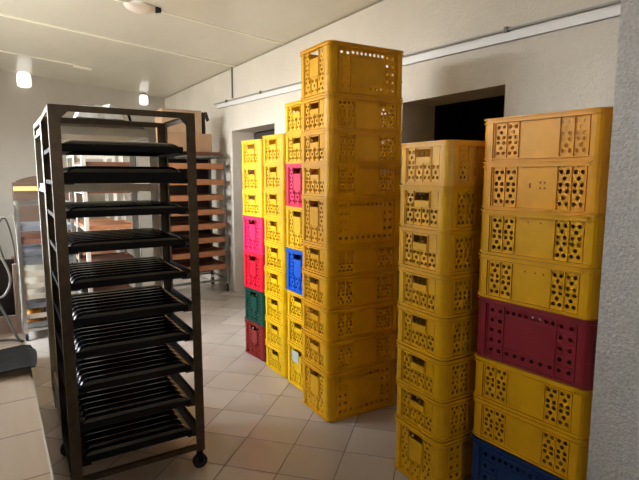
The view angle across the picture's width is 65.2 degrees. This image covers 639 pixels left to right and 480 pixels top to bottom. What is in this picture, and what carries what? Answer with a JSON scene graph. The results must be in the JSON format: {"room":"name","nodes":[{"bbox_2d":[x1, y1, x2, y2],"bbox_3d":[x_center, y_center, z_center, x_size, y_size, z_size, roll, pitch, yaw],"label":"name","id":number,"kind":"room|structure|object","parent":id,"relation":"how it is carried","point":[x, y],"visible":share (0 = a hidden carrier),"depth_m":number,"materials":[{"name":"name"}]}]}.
{"room":"commercial kitchen","nodes":[
{"label":"commercial kitchen","id":0,"kind":"room"},
{"bbox_2d":[0,70,164,274],"bbox_3d":[-4.687,-1.217,8.916,4.640,3.550,0.200,-5,9,-33],"label":"wall","id":1,"kind":"structure","parent":0,"point":[20,108],"depth_m":8.56,"materials":[{"name":"paint"}]},
{"bbox_2d":[16,71,31,87],"bbox_3d":[-4.916,-2.697,8.313,0.220,0.310,0.240,-5,9,-33],"label":"ceiling lamp","id":2,"kind":"object","parent":1,"relation":"attached to","point":[23,79],"visible":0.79,"depth_m":8.23,"materials":[{"name":"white glass"}]},
{"bbox_2d":[0,0,383,97],"bbox_3d":[-0.386,-2.162,3.978,6.850,0.702,13.100,-5,9,-33],"label":"ceiling","id":3,"kind":"structure","parent":0,"point":[115,65],"depth_m":5.77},
{"bbox_2d":[0,14,235,66],"bbox_3d":[-2.868,-2.421,5.771,4.060,0.353,0.060,-5,9,-33],"label":"trim","id":4,"kind":"structure","parent":3,"relation":"attached to","point":[4,15],"depth_m":6.00,"materials":[{"name":"beige"}]},
{"bbox_2d":[123,0,160,13],"bbox_3d":[-1.704,-2.224,4.811,0.348,0.091,0.180,-3,8,-25],"label":"ceiling lamp","id":5,"kind":"object","parent":3,"relation":"attached to","point":[140,7],"visible":1,"depth_m":4.76,"materials":[{"name":"beige"}]},
{"bbox_2d":[115,0,283,44],"bbox_3d":[-2.110,-2.275,4.614,4.060,0.349,0.030,-5,9,-33],"label":"trim","id":6,"kind":"structure","parent":3,"relation":"attached to","point":[115,0],"depth_m":5.28,"materials":[{"name":"beige"}]},
{"bbox_2d":[18,275,531,479],"bbox_3d":[-0.428,1.213,4.383,6.550,0.120,12.900,-5,9,-33],"label":"floor","id":7,"kind":"structure","parent":0,"point":[258,425],"depth_m":3.39,"materials":[{"name":"tile"}]},
{"bbox_2d":[0,213,24,334],"bbox_3d":[-2.101,0.560,3.205,0.378,1.463,0.052,-7,10,-43],"label":"wire","id":8,"kind":"object","parent":7,"relation":"on","point":[12,213],"visible":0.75,"depth_m":3.29,"materials":[{"name":"white"}]},
{"bbox_2d":[0,325,53,479],"bbox_3d":[-0.857,1.245,0.512,1.240,0.801,5.920,-5,9,-33],"label":"countertop","id":9,"kind":"structure","parent":7,"relation":"on","point":[24,455],"depth_m":1.79,"materials":[{"name":"tile"}]},
{"bbox_2d":[0,254,10,298],"bbox_3d":[-1.849,0.265,2.743,0.277,0.556,0.038,-4,8,-30],"label":"power cable","id":10,"kind":"object","parent":9,"relation":"on","point":[1,257],"visible":1,"depth_m":2.80,"materials":[{"name":"white plastic"}]},
{"bbox_2d":[0,255,21,333],"bbox_3d":[-2.049,0.332,2.914,0.505,0.400,0.400,-5,9,-33],"label":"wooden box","id":11,"kind":"object","parent":9,"relation":"on","point":[10,303],"visible":1,"depth_m":3.13,"materials":[{"name":"wood"}]},
{"bbox_2d":[0,218,21,312],"bbox_3d":[-1.991,0.171,3.200,0.107,0.628,0.040,-5,9,-37],"label":"hose","id":12,"kind":"object","parent":9,"relation":"on","point":[1,219],"visible":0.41,"depth_m":3.19,"materials":[{"name":"grey"}]},
{"bbox_2d":[0,304,23,342],"bbox_3d":[-1.766,0.426,2.748,0.310,0.250,0.178,-1,7,-9],"label":"power cable","id":13,"kind":"object","parent":9,"relation":"on","point":[17,338],"visible":1,"depth_m":2.73,"materials":[{"name":"grey plastic"}]},
{"bbox_2d":[0,345,36,372],"bbox_3d":[-1.607,0.583,2.370,0.465,0.040,0.470,-5,9,-33],"label":"rubber mat","id":14,"kind":"object","parent":9,"relation":"on","point":[20,356],"visible":1,"depth_m":2.41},
{"bbox_2d":[12,182,78,270],"bbox_3d":[-4.353,-0.117,8.002,0.860,1.600,0.520,-5,9,-33],"label":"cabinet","id":15,"kind":"object","parent":7,"relation":"on","point":[20,191],"visible":0.23,"depth_m":7.60,"materials":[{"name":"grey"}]},
{"bbox_2d":[13,200,77,340],"bbox_3d":[-2.990,0.291,5.484,0.532,1.430,0.642,-5,9,-33],"label":"trolley","id":16,"kind":"object","parent":7,"relation":"on","point":[16,204],"visible":0.38,"depth_m":5.15,"materials":[{"name":"silver metal"}]},
{"bbox_2d":[17,233,41,244],"bbox_3d":[-2.990,-0.022,5.444,0.498,0.052,0.570,-5,9,-33],"label":"tray","id":17,"kind":"object","parent":16,"relation":"on","point":[26,239],"visible":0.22,"depth_m":5.54,"materials":[{"name":"brown wood"}]},
{"bbox_2d":[22,244,41,255],"bbox_3d":[-2.990,0.087,5.458,0.498,0.052,0.570,-5,9,-33],"label":"tray","id":18,"kind":"object","parent":16,"relation":"on","point":[30,249],"visible":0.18,"depth_m":5.47,"materials":[{"name":"grey metal"}]},
{"bbox_2d":[24,275,44,288],"bbox_3d":[-2.990,0.434,5.503,0.498,0.052,0.570,-5,9,-33],"label":"tray","id":19,"kind":"object","parent":16,"relation":"on","point":[31,282],"visible":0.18,"depth_m":5.48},
{"bbox_2d":[26,298,45,308],"bbox_3d":[-2.990,0.642,5.529,0.498,0.052,0.570,-5,9,-33],"label":"tray","id":20,"kind":"object","parent":16,"relation":"on","point":[33,303],"visible":0.18,"depth_m":5.25,"materials":[{"name":"grey metal"}]},
{"bbox_2d":[27,307,46,318],"bbox_3d":[-2.990,0.751,5.543,0.498,0.052,0.570,-5,9,-33],"label":"tray","id":21,"kind":"object","parent":16,"relation":"on","point":[42,314],"visible":0.18,"depth_m":5.24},
{"bbox_2d":[16,221,70,231],"bbox_3d":[-2.990,-0.156,5.427,0.498,0.052,0.570,-5,9,-33],"label":"tray","id":22,"kind":"object","parent":16,"relation":"on","point":[24,226],"visible":0.5,"depth_m":5.30,"materials":[{"name":"grey metal"}]},
{"bbox_2d":[23,262,70,276],"bbox_3d":[-2.990,0.305,5.486,0.498,0.052,0.570,-5,9,-33],"label":"tray","id":23,"kind":"object","parent":16,"relation":"on","point":[29,270],"visible":0.18,"depth_m":5.43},
{"bbox_2d":[23,254,72,265],"bbox_3d":[-2.990,0.191,5.472,0.498,0.052,0.570,-5,9,-33],"label":"tray","id":24,"kind":"object","parent":16,"relation":"on","point":[37,259],"visible":0.42,"depth_m":5.35,"materials":[{"name":"grey metal"}]},
{"bbox_2d":[25,287,74,299],"bbox_3d":[-2.990,0.548,5.517,0.498,0.052,0.570,-5,9,-33],"label":"tray","id":25,"kind":"object","parent":16,"relation":"on","point":[34,293],"visible":0.29,"depth_m":5.40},
{"bbox_2d":[66,155,119,292],"bbox_3d":[-3.045,-0.142,6.763,0.500,1.965,0.644,-5,9,-33],"label":"rack","id":26,"kind":"object","parent":7,"relation":"on","point":[69,157],"visible":0.09,"depth_m":6.65,"materials":[{"name":"white metal"}]},
{"bbox_2d":[33,117,161,422],"bbox_3d":[-1.537,0.229,3.525,0.675,2.050,0.624,-5,9,-33],"label":"rack","id":27,"kind":"object","parent":7,"relation":"on","point":[151,138],"visible":0.29,"depth_m":3.54,"materials":[{"name":"metal"}]},
{"bbox_2d":[39,116,137,128],"bbox_3d":[-1.536,-0.790,3.392,0.655,0.004,0.575,-5,9,-33],"label":"metal sheet","id":28,"kind":"object","parent":27,"relation":"on","point":[62,124],"visible":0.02,"depth_m":3.50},
{"bbox_2d":[73,104,131,120],"bbox_3d":[-1.398,-0.822,3.218,0.370,0.100,0.234,-5,9,-33],"label":"plastic bag","id":29,"kind":"object","parent":28,"relation":"on","point":[77,114],"visible":0.34,"depth_m":3.15,"materials":[{"name":"white"}]},
{"bbox_2d":[36,125,147,141],"bbox_3d":[-1.536,-0.718,3.402,0.650,0.050,0.565,-5,9,-33],"label":"baking tray","id":30,"kind":"object","parent":27,"relation":"on","point":[67,132],"visible":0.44,"depth_m":3.24,"materials":[{"name":"metal"}]},
{"bbox_2d":[39,183,150,191],"bbox_3d":[-1.536,-0.366,3.447,0.650,0.050,0.565,-5,9,-33],"label":"baking tray","id":31,"kind":"object","parent":27,"relation":"on","point":[103,187],"visible":0.59,"depth_m":3.23,"materials":[{"name":"metal"}]},
{"bbox_2d":[73,155,131,292],"bbox_3d":[-2.354,-0.015,5.550,0.520,2.020,0.644,-5,9,-33],"label":"rack","id":32,"kind":"object","parent":7,"relation":"on","point":[82,157],"visible":0.06,"depth_m":5.32,"materials":[{"name":"white metal"}]},
{"bbox_2d":[75,162,128,165],"bbox_3d":[-2.354,-0.821,5.446,0.498,0.045,0.570,-5,9,-33],"label":"board","id":33,"kind":"object","parent":32,"relation":"on","point":[76,163],"visible":0.52,"depth_m":5.21,"materials":[{"name":"brown wood"}]},
{"bbox_2d":[78,220,131,229],"bbox_3d":[-2.354,-0.166,5.530,0.498,0.045,0.570,-5,9,-33],"label":"board","id":34,"kind":"object","parent":32,"relation":"on","point":[116,224],"visible":0.74,"depth_m":5.39,"materials":[{"name":"brown wood"}]},
{"bbox_2d":[80,252,133,261],"bbox_3d":[-2.354,0.211,5.578,0.498,0.045,0.570,-5,9,-33],"label":"board","id":35,"kind":"object","parent":32,"relation":"on","point":[120,255],"visible":0.48,"depth_m":5.67,"materials":[{"name":"brown wood"}]},
{"bbox_2d":[82,284,131,292],"bbox_3d":[-2.354,0.588,5.627,0.498,0.045,0.570,-5,9,-33],"label":"board","id":36,"kind":"object","parent":32,"relation":"on","point":[125,285],"visible":0.31,"depth_m":5.76,"materials":[{"name":"brown wood"}]},
{"bbox_2d":[40,104,207,479],"bbox_3d":[-1.123,0.321,2.879,0.732,2.033,0.600,-4,9,-32],"label":"rack","id":37,"kind":"object","parent":7,"relation":"on","point":[52,152],"visible":0.74,"depth_m":2.75,"materials":[{"name":"metal"}]},
{"bbox_2d":[62,140,182,156],"bbox_3d":[-1.129,-0.503,2.768,0.585,0.054,0.570,-5,9,-32],"label":"tray","id":38,"kind":"object","parent":37,"relation":"on","point":[78,147],"visible":0.79,"depth_m":2.57,"materials":[{"name":"black"}]},
{"bbox_2d":[63,166,184,183],"bbox_3d":[-1.127,-0.363,2.787,0.585,0.086,0.570,-5,9,-32],"label":"tray","id":39,"kind":"object","parent":37,"relation":"on","point":[73,174],"visible":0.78,"depth_m":2.54,"materials":[{"name":"black"}]},
{"bbox_2d":[65,200,184,217],"bbox_3d":[-1.129,-0.182,2.809,0.585,0.054,0.570,-5,9,-32],"label":"tray","id":40,"kind":"object","parent":37,"relation":"on","point":[135,207],"visible":0.84,"depth_m":2.60,"materials":[{"name":"black"}]},
{"bbox_2d":[67,228,185,253],"bbox_3d":[-1.132,-0.010,2.832,0.585,0.054,0.570,-4,9,-31],"label":"tray","id":41,"kind":"object","parent":37,"relation":"on","point":[120,239],"visible":0.83,"depth_m":2.66,"materials":[{"name":"black"}]},
{"bbox_2d":[69,256,186,289],"bbox_3d":[-1.132,0.172,2.855,0.585,0.054,0.570,-5,9,-32],"label":"tray","id":42,"kind":"object","parent":37,"relation":"on","point":[93,274],"visible":0.88,"depth_m":2.71,"materials":[{"name":"black"}]},
{"bbox_2d":[71,285,187,326],"bbox_3d":[-1.131,0.355,2.878,0.585,0.054,0.570,-5,9,-32],"label":"tray","id":43,"kind":"object","parent":37,"relation":"on","point":[88,308],"visible":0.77,"depth_m":2.75,"materials":[{"name":"black"}]},
{"bbox_2d":[74,314,189,358],"bbox_3d":[-1.126,0.523,2.904,0.585,0.054,0.570,-4,9,-31],"label":"tray","id":44,"kind":"object","parent":37,"relation":"on","point":[90,340],"visible":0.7,"depth_m":2.76,"materials":[{"name":"black"}]},
{"bbox_2d":[76,343,191,393],"bbox_3d":[-1.125,0.705,2.925,0.585,0.054,0.570,-5,9,-32],"label":"tray","id":45,"kind":"object","parent":37,"relation":"on","point":[98,372],"visible":0.69,"depth_m":2.78,"materials":[{"name":"black"}]},
{"bbox_2d":[78,375,191,430],"bbox_3d":[-1.129,0.906,2.949,0.585,0.054,0.570,-4,9,-31],"label":"tray","id":46,"kind":"object","parent":37,"relation":"on","point":[107,406],"visible":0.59,"depth_m":2.81,"materials":[{"name":"black"}]},
{"bbox_2d":[80,409,192,464],"bbox_3d":[-1.131,1.088,2.975,0.585,0.054,0.570,-4,9,-31],"label":"tray","id":47,"kind":"object","parent":37,"relation":"on","point":[99,443],"visible":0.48,"depth_m":2.81,"materials":[{"name":"black"}]},
{"bbox_2d":[157,155,228,291],"bbox_3d":[-1.883,-0.222,7.310,0.885,1.985,0.705,-5,9,-33],"label":"rack","id":48,"kind":"object","parent":7,"relation":"on","point":[201,173],"visible":0.35,"depth_m":7.50,"materials":[{"name":"metal"}]},
{"bbox_2d":[169,163,222,168],"bbox_3d":[-1.882,-1.061,7.201,0.858,0.076,0.590,-5,9,-33],"label":"board","id":49,"kind":"object","parent":48,"relation":"on","point":[175,165],"visible":0.45,"depth_m":6.99,"materials":[{"name":"brown wood"}]},
{"bbox_2d":[169,179,223,184],"bbox_3d":[-1.882,-0.838,7.229,0.858,0.076,0.590,-5,9,-33],"label":"board","id":50,"kind":"object","parent":48,"relation":"on","point":[199,181],"visible":0.45,"depth_m":7.09,"materials":[{"name":"brown wood"}]},
{"bbox_2d":[170,194,223,201],"bbox_3d":[-1.882,-0.619,7.257,0.858,0.076,0.590,-5,9,-33],"label":"board","id":51,"kind":"object","parent":48,"relation":"on","point":[173,197],"visible":0.5,"depth_m":7.09,"materials":[{"name":"brown wood"}]},
{"bbox_2d":[171,220,224,230],"bbox_3d":[-1.882,-0.213,7.309,0.858,0.076,0.590,-5,9,-33],"label":"board","id":52,"kind":"object","parent":48,"relation":"on","point":[203,224],"visible":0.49,"depth_m":7.20,"materials":[{"name":"brown wood"}]},
{"bbox_2d":[171,207,224,215],"bbox_3d":[-1.882,-0.416,7.283,0.858,0.076,0.590,-5,9,-33],"label":"board","id":53,"kind":"object","parent":48,"relation":"on","point":[201,210],"visible":0.43,"depth_m":7.17,"materials":[{"name":"brown wood"}]},
{"bbox_2d":[172,245,225,259],"bbox_3d":[-1.882,0.184,7.360,0.858,0.076,0.590,-5,9,-33],"label":"board","id":54,"kind":"object","parent":48,"relation":"on","point":[204,251],"visible":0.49,"depth_m":7.27,"materials":[{"name":"brown wood"}]},
{"bbox_2d":[175,258,225,270],"bbox_3d":[-1.882,0.382,7.385,0.858,0.076,0.590,-5,9,-33],"label":"board","id":55,"kind":"object","parent":48,"relation":"on","point":[208,264],"visible":0.49,"depth_m":7.39,"materials":[{"name":"brown wood"}]},
{"bbox_2d":[181,233,224,243],"bbox_3d":[-1.882,-0.014,7.335,0.858,0.076,0.590,-5,9,-33],"label":"board","id":56,"kind":"object","parent":48,"relation":"on","point":[203,237],"visible":0.46,"depth_m":7.29,"materials":[{"name":"brown wood"}]},
{"bbox_2d":[183,151,222,155],"bbox_3d":[-1.889,-1.231,7.171,0.840,0.050,0.610,-5,9,-33],"label":"wooden board","id":57,"kind":"object","parent":48,"relation":"on","point":[197,153],"visible":0.37,"depth_m":7.04,"materials":[{"name":"brown wood"}]},
{"bbox_2d":[156,132,211,151],"bbox_3d":[-1.927,-1.370,7.074,0.682,0.250,0.440,-5,9,-33],"label":"cardboard box","id":58,"kind":"object","parent":57,"relation":"on","point":[203,141],"visible":0.49,"depth_m":6.96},
{"bbox_2d":[155,108,201,133],"bbox_3d":[-1.976,-1.645,6.994,0.552,0.314,0.360,-5,9,-33],"label":"cardboard box","id":59,"kind":"object","parent":58,"relation":"on","point":[179,128],"visible":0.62,"depth_m":6.85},
{"bbox_2d":[244,318,276,361],"bbox_3d":[-0.387,0.919,4.893,0.600,0.335,0.400,-5,9,-37],"label":"plastic crate","id":60,"kind":"object","parent":7,"relation":"on","point":[256,336],"visible":0.27,"depth_m":4.70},
{"bbox_2d":[244,286,276,326],"bbox_3d":[-0.386,0.594,4.852,0.600,0.320,0.400,-6,9,-37],"label":"plastic crate","id":61,"kind":"object","parent":60,"relation":"on","point":[257,304],"visible":0.34,"depth_m":4.66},
{"bbox_2d":[243,250,275,291],"bbox_3d":[-0.389,0.264,4.809,0.600,0.345,0.400,-6,9,-37],"label":"plastic crate","id":62,"kind":"object","parent":61,"relation":"on","point":[254,272],"visible":0.4,"depth_m":4.62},
{"bbox_2d":[242,215,275,254],"bbox_3d":[-0.388,-0.073,4.766,0.600,0.335,0.400,-5,9,-37],"label":"plastic crate","id":63,"kind":"object","parent":62,"relation":"on","point":[254,231],"visible":0.35,"depth_m":4.57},
{"bbox_2d":[242,191,278,216],"bbox_3d":[-0.389,-0.352,4.731,0.600,0.228,0.400,-6,9,-37],"label":"plastic crate","id":64,"kind":"object","parent":63,"relation":"on","point":[249,206],"visible":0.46,"depth_m":4.54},
{"bbox_2d":[242,166,275,191],"bbox_3d":[-0.386,-0.579,4.701,0.600,0.228,0.400,-5,9,-37],"label":"plastic crate","id":65,"kind":"object","parent":64,"relation":"on","point":[257,176],"visible":0.41,"depth_m":4.50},
{"bbox_2d":[241,139,277,165],"bbox_3d":[-0.388,-0.805,4.673,0.600,0.228,0.400,-5,9,-37],"label":"plastic crate","id":66,"kind":"object","parent":65,"relation":"on","point":[257,144],"visible":0.35,"depth_m":4.48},
{"bbox_2d":[265,341,297,377],"bbox_3d":[-0.147,1.021,4.524,0.600,0.226,0.400,-5,9,-33],"label":"plastic crate","id":67,"kind":"object","parent":7,"relation":"on","point":[278,362],"visible":0.31,"depth_m":4.34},
{"bbox_2d":[265,316,299,351],"bbox_3d":[-0.148,0.796,4.495,0.600,0.226,0.400,-5,9,-32],"label":"plastic crate","id":68,"kind":"object","parent":67,"relation":"on","point":[277,337],"visible":0.29,"depth_m":4.30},
{"bbox_2d":[265,292,299,325],"bbox_3d":[-0.147,0.572,4.465,0.600,0.226,0.400,-5,9,-32],"label":"plastic crate","id":69,"kind":"object","parent":68,"relation":"on","point":[279,316],"visible":0.29,"depth_m":4.26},
{"bbox_2d":[264,266,295,299],"bbox_3d":[-0.150,0.348,4.438,0.600,0.226,0.400,-5,9,-33],"label":"plastic crate","id":70,"kind":"object","parent":69,"relation":"on","point":[280,290],"visible":0.34,"depth_m":4.25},
{"bbox_2d":[264,241,300,272],"bbox_3d":[-0.145,0.123,4.409,0.600,0.226,0.400,-5,9,-33],"label":"plastic crate","id":71,"kind":"object","parent":70,"relation":"on","point":[277,261],"visible":0.36,"depth_m":4.23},
{"bbox_2d":[263,215,286,245],"bbox_3d":[-0.148,-0.101,4.382,0.600,0.226,0.400,-5,9,-32],"label":"plastic crate","id":72,"kind":"object","parent":71,"relation":"on","point":[280,226],"visible":0.34,"depth_m":4.19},
{"bbox_2d":[263,189,299,217],"bbox_3d":[-0.149,-0.325,4.350,0.600,0.226,0.400,-5,9,-32],"label":"plastic crate","id":73,"kind":"object","parent":72,"relation":"on","point":[279,202],"visible":0.34,"depth_m":4.16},
{"bbox_2d":[263,162,300,190],"bbox_3d":[-0.145,-0.550,4.323,0.600,0.226,0.400,-5,9,-32],"label":"plastic crate","id":74,"kind":"object","parent":73,"relation":"on","point":[279,174],"visible":0.34,"depth_m":4.14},
{"bbox_2d":[262,133,297,162],"bbox_3d":[-0.148,-0.774,4.293,0.600,0.226,0.400,-5,9,-33],"label":"plastic crate","id":75,"kind":"object","parent":74,"relation":"on","point":[270,150],"visible":0.34,"depth_m":4.11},
{"bbox_2d":[287,339,318,390],"bbox_3d":[0.070,1.002,4.167,0.600,0.354,0.400,-5,9,-32],"label":"plastic crate","id":76,"kind":"object","parent":7,"relation":"on","point":[295,364],"visible":0.17,"depth_m":4.05,"materials":[{"name":"yellow"}]},
{"bbox_2d":[287,314,315,347],"bbox_3d":[0.072,0.719,4.132,0.600,0.216,0.400,-5,9,-32],"label":"plastic crate","id":77,"kind":"object","parent":76,"relation":"on","point":[297,338],"visible":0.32,"depth_m":4.03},
{"bbox_2d":[287,289,351,320],"bbox_3d":[0.072,0.506,4.105,0.600,0.214,0.400,-5,9,-32],"label":"plastic crate","id":78,"kind":"object","parent":77,"relation":"on","point":[296,312],"visible":0.24,"depth_m":4.01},
{"bbox_2d":[286,247,352,294],"bbox_3d":[0.068,0.229,4.066,0.600,0.345,0.400,-5,9,-32],"label":"plastic crate","id":79,"kind":"object","parent":78,"relation":"on","point":[294,265],"visible":0.21,"depth_m":3.96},
{"bbox_2d":[285,206,339,252],"bbox_3d":[0.068,-0.108,4.025,0.600,0.334,0.400,-5,9,-32],"label":"plastic crate","id":80,"kind":"object","parent":79,"relation":"on","point":[294,221],"visible":0.28,"depth_m":3.92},
{"bbox_2d":[285,163,353,206],"bbox_3d":[0.070,-0.437,3.984,0.600,0.330,0.400,-5,9,-32],"label":"plastic crate","id":81,"kind":"object","parent":80,"relation":"on","point":[293,180],"visible":0.3,"depth_m":3.88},
{"bbox_2d":[285,132,353,163],"bbox_3d":[0.069,-0.715,3.946,0.600,0.231,0.400,-5,9,-32],"label":"plastic crate","id":82,"kind":"object","parent":81,"relation":"on","point":[292,148],"visible":0.27,"depth_m":3.84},
{"bbox_2d":[284,100,353,133],"bbox_3d":[0.068,-0.944,3.917,0.600,0.231,0.400,-5,9,-32],"label":"plastic crate","id":83,"kind":"object","parent":82,"relation":"on","point":[295,106],"visible":0.27,"depth_m":3.82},
{"bbox_2d":[302,357,396,421],"bbox_3d":[0.225,1.055,3.760,0.630,0.352,0.420,-4,8,-30],"label":"plastic crate","id":84,"kind":"object","parent":7,"relation":"on","point":[349,393],"visible":0.85,"depth_m":3.59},
{"bbox_2d":[302,328,397,373],"bbox_3d":[0.225,0.768,3.722,0.630,0.228,0.420,-4,8,-30],"label":"plastic crate","id":85,"kind":"object","parent":84,"relation":"on","point":[334,357],"visible":0.8,"depth_m":3.56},
{"bbox_2d":[301,298,398,341],"bbox_3d":[0.224,0.544,3.696,0.630,0.222,0.420,-4,8,-30],"label":"plastic crate","id":86,"kind":"object","parent":85,"relation":"on","point":[338,324],"visible":0.88,"depth_m":3.53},
{"bbox_2d":[301,268,398,309],"bbox_3d":[0.224,0.323,3.664,0.630,0.224,0.420,-4,8,-29],"label":"plastic crate","id":87,"kind":"object","parent":86,"relation":"on","point":[332,293],"visible":0.9,"depth_m":3.50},
{"bbox_2d":[301,241,398,276],"bbox_3d":[0.227,0.112,3.641,0.630,0.202,0.420,-4,8,-30],"label":"plastic crate","id":88,"kind":"object","parent":87,"relation":"on","point":[335,261],"visible":0.88,"depth_m":3.47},
{"bbox_2d":[301,195,400,247],"bbox_3d":[0.225,-0.155,3.604,0.630,0.336,0.420,-4,8,-29],"label":"plastic crate","id":89,"kind":"object","parent":88,"relation":"on","point":[359,220],"visible":0.98,"depth_m":3.43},
{"bbox_2d":[301,163,401,196],"bbox_3d":[0.227,-0.430,3.570,0.630,0.219,0.420,-4,8,-30],"label":"plastic crate","id":90,"kind":"object","parent":89,"relation":"on","point":[335,176],"visible":1,"depth_m":3.40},
{"bbox_2d":[300,129,401,163],"bbox_3d":[0.224,-0.646,3.541,0.630,0.217,0.420,-4,8,-30],"label":"plastic crate","id":91,"kind":"object","parent":90,"relation":"on","point":[335,144],"visible":0.98,"depth_m":3.37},
{"bbox_2d":[301,93,402,132],"bbox_3d":[0.226,-0.865,3.515,0.630,0.224,0.420,-4,8,-30],"label":"plastic crate","id":92,"kind":"object","parent":91,"relation":"on","point":[367,116],"visible":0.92,"depth_m":3.35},
{"bbox_2d":[300,40,403,103],"bbox_3d":[0.224,-1.137,3.477,0.630,0.324,0.420,-4,8,-30],"label":"plastic crate","id":93,"kind":"object","parent":92,"relation":"on","point":[331,70],"visible":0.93,"depth_m":3.31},
{"bbox_2d":[394,413,499,479],"bbox_3d":[0.779,1.178,2.917,0.600,0.322,0.400,-4,8,-30],"label":"plastic crate","id":94,"kind":"object","parent":7,"relation":"on","point":[426,458],"visible":0.43,"depth_m":2.72,"materials":[{"name":"yellow plastic"}]},
{"bbox_2d":[396,379,498,441],"bbox_3d":[0.782,0.910,2.883,0.600,0.218,0.400,-4,8,-30],"label":"plastic crate","id":95,"kind":"object","parent":94,"relation":"on","point":[442,422],"visible":0.44,"depth_m":2.67,"materials":[{"name":"yellow plastic"}]},
{"bbox_2d":[396,341,498,402],"bbox_3d":[0.778,0.692,2.852,0.600,0.224,0.400,-4,8,-30],"label":"plastic crate","id":96,"kind":"object","parent":95,"relation":"on","point":[440,381],"visible":0.43,"depth_m":2.64,"materials":[{"name":"yellow plastic"}]},
{"bbox_2d":[397,302,506,360],"bbox_3d":[0.779,0.470,2.829,0.600,0.222,0.400,-4,8,-30],"label":"plastic crate","id":97,"kind":"object","parent":96,"relation":"on","point":[442,339],"visible":0.52,"depth_m":2.62,"materials":[{"name":"yellow plastic"}]},
{"bbox_2d":[398,265,509,318],"bbox_3d":[0.780,0.251,2.799,0.600,0.219,0.400,-4,8,-29],"label":"plastic crate","id":98,"kind":"object","parent":97,"relation":"on","point":[440,297],"visible":0.57,"depth_m":2.59,"materials":[{"name":"yellow plastic"}]},
{"bbox_2d":[398,225,511,275],"bbox_3d":[0.776,0.033,2.771,0.600,0.222,0.400,-4,8,-30],"label":"plastic crate","id":99,"kind":"object","parent":98,"relation":"on","point":[438,254],"visible":0.67,"depth_m":2.56,"materials":[{"name":"yellow plastic"}]},
{"bbox_2d":[399,185,513,231],"bbox_3d":[0.778,-0.189,2.742,0.600,0.224,0.400,-4,8,-30],"label":"plastic crate","id":100,"kind":"object","parent":99,"relation":"on","point":[439,208],"visible":0.66,"depth_m":2.53,"materials":[{"name":"yellow plastic"}]},
{"bbox_2d":[400,140,516,185],"bbox_3d":[0.780,-0.410,2.714,0.600,0.222,0.400,-4,8,-30],"label":"plastic crate","id":101,"kind":"object","parent":100,"relation":"on","point":[441,165],"visible":0.7,"depth_m":2.50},
{"bbox_2d":[471,433,563,479],"bbox_3d":[1.098,1.205,2.492,0.392,0.376,0.588,-5,9,-36],"label":"plastic crate","id":102,"kind":"object","parent":7,"relation":"on","point":[486,463],"visible":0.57,"depth_m":2.47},
{"bbox_2d":[472,394,588,479],"bbox_3d":[1.100,0.913,2.457,0.392,0.212,0.588,-5,9,-36],"label":"plastic crate","id":103,"kind":"object","parent":102,"relation":"on","point":[560,454],"visible":0.47,"depth_m":2.32,"materials":[{"name":"yellow plastic"}]},
{"bbox_2d":[473,352,592,439],"bbox_3d":[1.098,0.700,2.426,0.392,0.220,0.588,-5,9,-36],"label":"plastic crate","id":104,"kind":"object","parent":103,"relation":"on","point":[564,408],"visible":0.57,"depth_m":2.29,"materials":[{"name":"yellow plastic"}]},
{"bbox_2d":[475,294,597,389],"bbox_3d":[1.101,0.440,2.396,0.392,0.302,0.588,-5,9,-36],"label":"plastic crate","id":105,"kind":"object","parent":104,"relation":"on","point":[557,347],"visible":0.59,"depth_m":2.26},
{"bbox_2d":[477,252,601,320],"bbox_3d":[1.096,0.185,2.360,0.392,0.214,0.588,-5,9,-36],"label":"plastic crate","id":106,"kind":"object","parent":105,"relation":"on","point":[570,291],"visible":0.68,"depth_m":2.22,"materials":[{"name":"yellow plastic"}]},
{"bbox_2d":[479,209,605,268],"bbox_3d":[1.097,-0.028,2.332,0.392,0.216,0.588,-5,9,-37],"label":"plastic crate","id":107,"kind":"object","parent":106,"relation":"on","point":[560,239],"visible":0.7,"depth_m":2.20,"materials":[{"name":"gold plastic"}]},
{"bbox_2d":[481,159,609,215],"bbox_3d":[1.098,-0.248,2.306,0.392,0.227,0.588,-5,9,-36],"label":"plastic crate","id":108,"kind":"object","parent":107,"relation":"on","point":[575,186],"visible":0.73,"depth_m":2.17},
{"bbox_2d":[483,107,612,161],"bbox_3d":[1.099,-0.460,2.282,0.392,0.200,0.588,-5,9,-36],"label":"plastic crate","id":109,"kind":"object","parent":108,"relation":"on","point":[541,136],"visible":0.73,"depth_m":2.15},
{"bbox_2d":[256,95,504,288],"bbox_3d":[0.889,-0.644,6.210,1.710,3.100,7.100,-5,9,-33],"label":"wall","id":110,"kind":"structure","parent":0,"point":[464,120],"depth_m":5.98,"materials":[{"name":"grey paint"}]},
{"bbox_2d":[165,0,620,367],"bbox_3d":[-0.450,-0.705,6.347,0.380,3.188,9.200,-5,9,-33],"label":"wall","id":111,"kind":"structure","parent":0,"point":[573,68],"depth_m":3.89,"materials":[{"name":"paint"}]},
{"bbox_2d":[254,130,274,206],"bbox_3d":[-0.605,-0.348,6.916,0.045,2.295,1.220,-5,9,-33],"label":"door","id":112,"kind":"structure","parent":111,"relation":"in","point":[259,135],"depth_m":7.04,"materials":[{"name":"grey paint"}]},
{"bbox_2d":[217,4,620,108],"bbox_3d":[0.169,-1.583,4.891,0.032,0.208,6.210,-5,9,-33],"label":"trunking","id":113,"kind":"object","parent":111,"relation":"attached to","point":[613,11],"visible":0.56,"depth_m":3.30,"materials":[{"name":"white plastic"}]},
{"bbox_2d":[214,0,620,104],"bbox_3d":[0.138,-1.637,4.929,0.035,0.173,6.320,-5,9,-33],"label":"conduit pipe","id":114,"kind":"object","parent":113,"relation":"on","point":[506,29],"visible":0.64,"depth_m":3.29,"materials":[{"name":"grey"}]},
{"bbox_2d":[586,0,638,479],"bbox_3d":[2.616,-0.042,0.818,1.303,3.276,3.520,-5,9,-33],"label":"wall","id":115,"kind":"structure","parent":0,"point":[613,453],"depth_m":1.91,"materials":[{"name":"grey paint"}]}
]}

